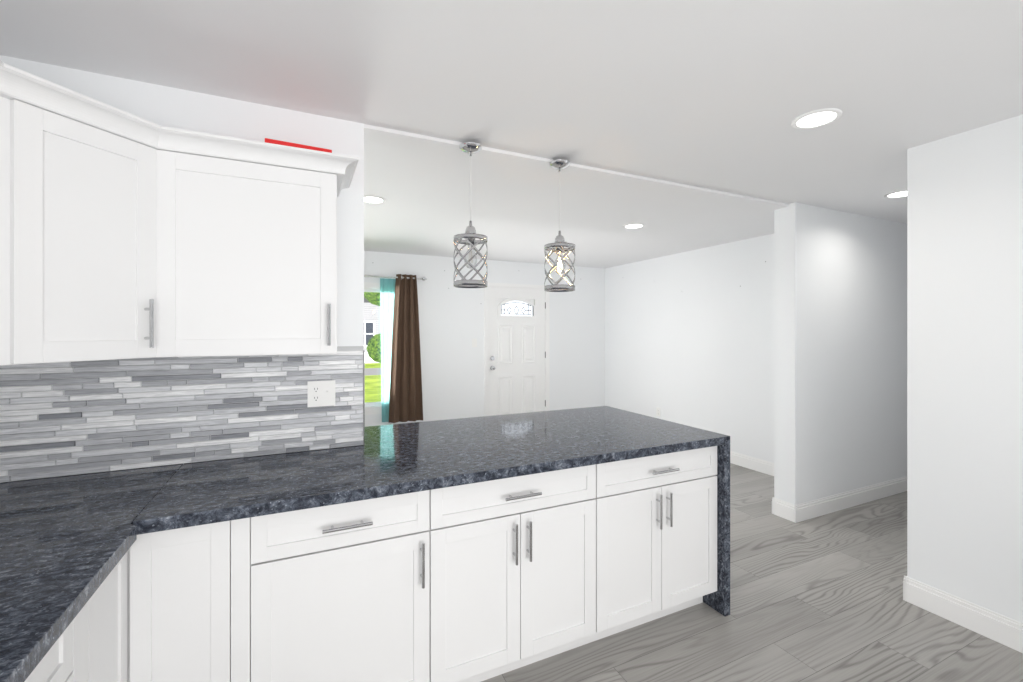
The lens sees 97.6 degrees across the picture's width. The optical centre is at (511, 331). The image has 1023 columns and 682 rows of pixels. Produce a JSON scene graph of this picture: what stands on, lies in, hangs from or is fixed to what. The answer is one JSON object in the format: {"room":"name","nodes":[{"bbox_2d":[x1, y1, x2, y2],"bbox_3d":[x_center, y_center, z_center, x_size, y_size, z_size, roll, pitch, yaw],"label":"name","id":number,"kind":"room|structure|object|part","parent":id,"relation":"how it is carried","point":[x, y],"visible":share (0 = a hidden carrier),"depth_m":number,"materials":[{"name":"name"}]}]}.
{"room":"kitchen","nodes":[
{"label":"kitchen","id":0,"kind":"room"},
{"bbox_2d":[0,55,363,482],"bbox_3d":[-1.378,0.235,1.860,1.450,2.430,0.120,0,0,-25],"label":"wall","id":1,"kind":"structure","parent":0,"point":[166,106],"depth_m":1.94,"materials":[{"name":"paint"}]},
{"bbox_2d":[176,128,343,356],"bbox_3d":[-1.027,-0.293,1.752,0.626,0.766,0.368,0,0,-25],"label":"upper cabinet","id":2,"kind":"object","parent":1,"relation":"attached to","point":[256,221],"depth_m":1.64,"materials":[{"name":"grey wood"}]},
{"bbox_2d":[265,138,331,152],"bbox_3d":[-0.884,-0.688,1.855,0.250,0.104,0.212,0,0,-25],"label":"box","id":3,"kind":"object","parent":2,"relation":"on","point":[272,141],"visible":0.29,"depth_m":1.76,"materials":[{"name":"red"}]},
{"bbox_2d":[363,350,364,444],"bbox_3d":[-0.695,0.312,2.110,0.004,0.445,0.013,0,0,-25],"label":"trim","id":4,"kind":"structure","parent":1,"relation":"attached to","point":[363,397],"depth_m":2.11,"materials":[{"name":"silver metal"}]},
{"bbox_2d":[364,251,604,426],"bbox_3d":[-0.995,0.235,5.909,5.590,2.430,0.140,0,0,-25],"label":"wall","id":5,"kind":"structure","parent":0,"point":[451,322],"depth_m":6.06,"materials":[{"name":"paint"}]},
{"bbox_2d":[364,282,381,414],"bbox_3d":[-1.900,0.212,5.471,1.320,1.615,0.162,0,0,-25],"label":"window","id":6,"kind":"structure","parent":5,"relation":"in","point":[371,407],"depth_m":5.53,"materials":[{"name":"glass"}]},
{"bbox_2d":[364,274,426,422],"bbox_3d":[-1.857,0.210,5.354,1.698,1.830,0.129,0,0,-25],"label":"curtain","id":7,"kind":"object","parent":5,"relation":"attached to","point":[401,387],"visible":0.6,"depth_m":5.55,"materials":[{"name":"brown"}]},
{"bbox_2d":[388,274,423,422],"bbox_3d":[-1.314,0.210,5.575,0.420,1.830,0.063,0,0,-25],"label":"drape","id":8,"kind":"object","parent":7,"relation":"hanging from","point":[405,403],"depth_m":5.56,"materials":[{"name":"brown fabric"}]},
{"bbox_2d":[488,287,545,415],"bbox_3d":[0.088,0.415,6.342,0.913,2.058,0.114,0,0,-25],"label":"front door","id":9,"kind":"structure","parent":5,"relation":"in","point":[516,351],"depth_m":6.35,"materials":[{"name":"white wood"}]},
{"bbox_2d":[484,283,549,415],"bbox_3d":[0.059,0.392,6.400,1.025,2.117,0.159,0,0,-25],"label":"door frame","id":10,"kind":"structure","parent":5,"relation":"attached to","point":[547,348],"depth_m":6.37,"materials":[{"name":"white wood"}]},
{"bbox_2d":[0,0,1022,267],"bbox_3d":[2.571,-1.040,2.779,9.780,0.120,9.240,0,0,-25],"label":"ceiling","id":11,"kind":"structure","parent":0,"point":[716,94],"depth_m":1.80,"materials":[{"name":"paint"}]},
{"bbox_2d":[364,195,385,203],"bbox_3d":[-1.035,-0.976,3.326,0.196,0.008,0.196,0,0,-25],"label":"recessed light","id":12,"kind":"object","parent":11,"relation":"in","point":[371,199],"visible":0.88,"depth_m":3.32,"materials":[{"name":"white plastic"}]},
{"bbox_2d":[364,124,788,209],"bbox_3d":[0.694,-0.971,2.835,3.230,0.018,0.116,0,0,-25],"label":"ceiling beam","id":13,"kind":"structure","parent":11,"relation":"attached to","point":[409,139],"depth_m":2.63,"materials":[{"name":"paint"}]},
{"bbox_2d":[454,142,487,287],"bbox_3d":[-0.213,-0.597,2.331,0.176,0.730,0.176,0,0,-25],"label":"pendant light","id":14,"kind":"object","parent":13,"relation":"hanging from","point":[470,235],"visible":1,"depth_m":2.30,"materials":[{"name":"silver metal"}]},
{"bbox_3d":[-0.213,-0.388,2.331,0.066,0.124,0.065,0,0,-25],"label":"bulb","id":15,"kind":"part","parent":14,"relation":"part of","materials":[{"name":"clear glass"}]},
{"bbox_3d":[-0.213,-0.361,2.331,0.176,0.258,0.176,0,0,-25],"label":"lamp shade","id":16,"kind":"part","parent":14,"relation":"part of","materials":[{"name":"silver metal"}]},
{"bbox_2d":[544,159,574,291],"bbox_3d":[0.276,-0.597,2.561,0.176,0.730,0.176,0,0,-25],"label":"pendant light","id":17,"kind":"object","parent":13,"relation":"hanging from","point":[560,243],"visible":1,"depth_m":2.53,"materials":[{"name":"silver metal"}]},
{"bbox_3d":[0.276,-0.361,2.561,0.176,0.258,0.176,0,0,-25],"label":"lamp shade","id":18,"kind":"part","parent":17,"relation":"part of","materials":[{"name":"silver metal"}]},
{"bbox_3d":[0.276,-0.388,2.561,0.066,0.124,0.065,0,0,-25],"label":"bulb","id":19,"kind":"part","parent":17,"relation":"part of","materials":[{"name":"clear glass"}]},
{"bbox_2d":[623,223,644,228],"bbox_3d":[1.137,-0.976,4.160,0.196,0.008,0.196,0,0,-25],"label":"recessed light","id":20,"kind":"object","parent":11,"relation":"in","point":[633,225],"visible":0.96,"depth_m":4.14,"materials":[{"name":"white plastic"}]},
{"bbox_2d":[791,108,841,128],"bbox_3d":[1.405,-0.976,2.065,0.196,0.008,0.196,0,0,-25],"label":"recessed light","id":21,"kind":"object","parent":11,"relation":"in","point":[816,118],"visible":0.98,"depth_m":2.06,"materials":[{"name":"white plastic"}]},
{"bbox_2d":[884,190,906,197],"bbox_3d":[2.778,-0.976,3.186,0.196,0.008,0.196,0,0,-25],"label":"recessed light","id":22,"kind":"object","parent":11,"relation":"in","point":[899,194],"visible":0.62,"depth_m":3.20,"materials":[{"name":"white plastic"}]},
{"bbox_2d":[605,234,773,462],"bbox_3d":[2.227,0.235,5.484,0.120,2.430,3.373,0,0,-25],"label":"wall","id":23,"kind":"structure","parent":0,"point":[689,338],"depth_m":5.31,"materials":[{"name":"paint"}]},
{"bbox_2d":[656,407,659,416],"bbox_3d":[1.946,1.070,5.932,0.007,0.115,0.070,0,0,-25],"label":"outlet","id":24,"kind":"object","parent":23,"relation":"attached to","point":[657,411],"visible":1,"depth_m":5.94,"materials":[{"name":"white plastic"}]},
{"bbox_2d":[481,463,1022,681],"bbox_3d":[2.571,1.510,2.779,9.780,0.120,9.240,0,0,-25],"label":"floor","id":25,"kind":"structure","parent":0,"point":[818,599],"depth_m":2.19,"materials":[{"name":"grey laminate"}]},
{"bbox_2d":[25,611,80,681],"bbox_3d":[-1.042,1.014,0.444,0.606,0.872,1.053,0,0,-25],"label":"base cabinet","id":26,"kind":"object","parent":25,"relation":"on","point":[62,663],"depth_m":0.94,"materials":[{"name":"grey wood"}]},
{"bbox_2d":[81,534,148,681],"bbox_3d":[-1.286,1.014,1.026,0.660,0.872,0.359,0,0,-25],"label":"base cabinet","id":27,"kind":"object","parent":25,"relation":"on","point":[115,620],"depth_m":1.24,"materials":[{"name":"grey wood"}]},
{"bbox_2d":[149,517,252,681],"bbox_3d":[-1.086,1.014,1.583,0.324,0.872,0.627,0,0,-25],"label":"base cabinet","id":28,"kind":"object","parent":25,"relation":"on","point":[201,576],"depth_m":1.37,"materials":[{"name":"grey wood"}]},
{"bbox_2d":[0,464,179,681],"bbox_3d":[-0.853,0.556,0.090,0.648,0.040,3.528,0,0,-25],"label":"countertop","id":29,"kind":"structure","parent":28,"relation":"on","point":[67,542],"depth_m":1.13,"materials":[{"name":"grey stone"}]},
{"bbox_2d":[253,487,448,681],"bbox_3d":[-0.683,1.014,1.802,0.693,0.872,0.573,0,0,-25],"label":"base cabinet","id":30,"kind":"object","parent":25,"relation":"on","point":[356,591],"depth_m":1.56,"materials":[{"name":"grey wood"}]},
{"bbox_2d":[136,406,729,615],"bbox_3d":[-0.179,0.993,2.247,2.386,0.914,1.030,0,0,-25],"label":"countertop","id":31,"kind":"structure","parent":30,"relation":"on","point":[394,459],"depth_m":1.90,"materials":[{"name":"grey stone"}]},
{"bbox_2d":[449,462,612,681],"bbox_3d":[-0.086,1.014,2.083,0.872,0.872,0.573,0,0,-25],"label":"base cabinet","id":32,"kind":"object","parent":25,"relation":"on","point":[479,581],"depth_m":1.84,"materials":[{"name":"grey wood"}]},
{"bbox_2d":[613,446,716,633],"bbox_3d":[0.570,1.014,2.392,0.819,0.872,0.573,0,0,-25],"label":"base cabinet","id":33,"kind":"object","parent":25,"relation":"on","point":[665,505],"depth_m":2.15,"materials":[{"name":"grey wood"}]},
{"bbox_2d":[774,202,906,504],"bbox_3d":[4.293,0.235,4.500,4.800,2.430,0.167,0,0,-25],"label":"wall","id":34,"kind":"structure","parent":0,"point":[840,351],"depth_m":3.63,"materials":[{"name":"paint"}]},
{"bbox_2d":[907,115,1022,622],"bbox_3d":[3.094,0.235,0.502,0.120,2.430,4.273,0,0,-25],"label":"wall","id":35,"kind":"structure","parent":0,"point":[964,365],"depth_m":2.19,"materials":[{"name":"paint"}]},
{"bbox_2d":[730,451,1022,652],"bbox_3d":[2.655,1.385,2.741,9.260,0.130,8.700,0,0,-25],"label":"baseboard","id":36,"kind":"structure","parent":35,"relation":"attached to","point":[997,627],"depth_m":2.38,"materials":[{"name":"white wood"}]},
{"bbox_3d":[-1.618,0.235,0.808,0.120,2.430,8.840,0,0,-25],"label":"wall","id":37,"kind":"structure","parent":0,"visible":0},
{"bbox_2d":[0,60,175,364],"bbox_3d":[-1.451,-0.293,1.386,0.667,0.766,0.671,0,0,-25],"label":"upper cabinet","id":38,"kind":"object","parent":37,"relation":"attached to","point":[125,235],"depth_m":1.32,"materials":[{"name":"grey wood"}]},
{"bbox_2d":[0,346,362,481],"bbox_3d":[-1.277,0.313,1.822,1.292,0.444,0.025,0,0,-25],"label":"tile backsplash","id":39,"kind":"structure","parent":37,"relation":"attached to","point":[228,369],"depth_m":1.76,"materials":[{"name":"tile"}]},
{"bbox_2d":[307,380,334,406],"bbox_3d":[-0.856,0.282,2.018,0.116,0.115,0.016,0,0,-25],"label":"outlet","id":40,"kind":"object","parent":39,"relation":"attached to","point":[320,393],"visible":1,"depth_m":2.02,"materials":[{"name":"white plastic"}]},
{"label":"outside","id":41,"kind":"structure","parent":0,"visible":0},
{"bbox_2d":[365,363,381,402],"bbox_3d":[-8.867,1.865,21.192,30.000,0.070,34.100,0,0,-25],"label":"ground","id":42,"kind":"structure","parent":41,"point":[373,386],"depth_m":16.15,"materials":[{"name":"green plant"}]},
{"bbox_2d":[364,297,380,362],"bbox_3d":[-10.511,-0.850,28.209,11.600,5.400,6.600,0,0,-25],"label":"house","id":43,"kind":"structure","parent":42,"relation":"on","point":[368,316],"depth_m":25.95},
{"bbox_2d":[364,292,380,362],"bbox_3d":[-7.138,-2.292,21.691,16.498,8.283,9.868,0,0,-25],"label":"trees","id":44,"kind":"object","parent":42,"relation":"on","point":[374,301],"depth_m":20.14,"materials":[{"name":"green plant"}]}
]}

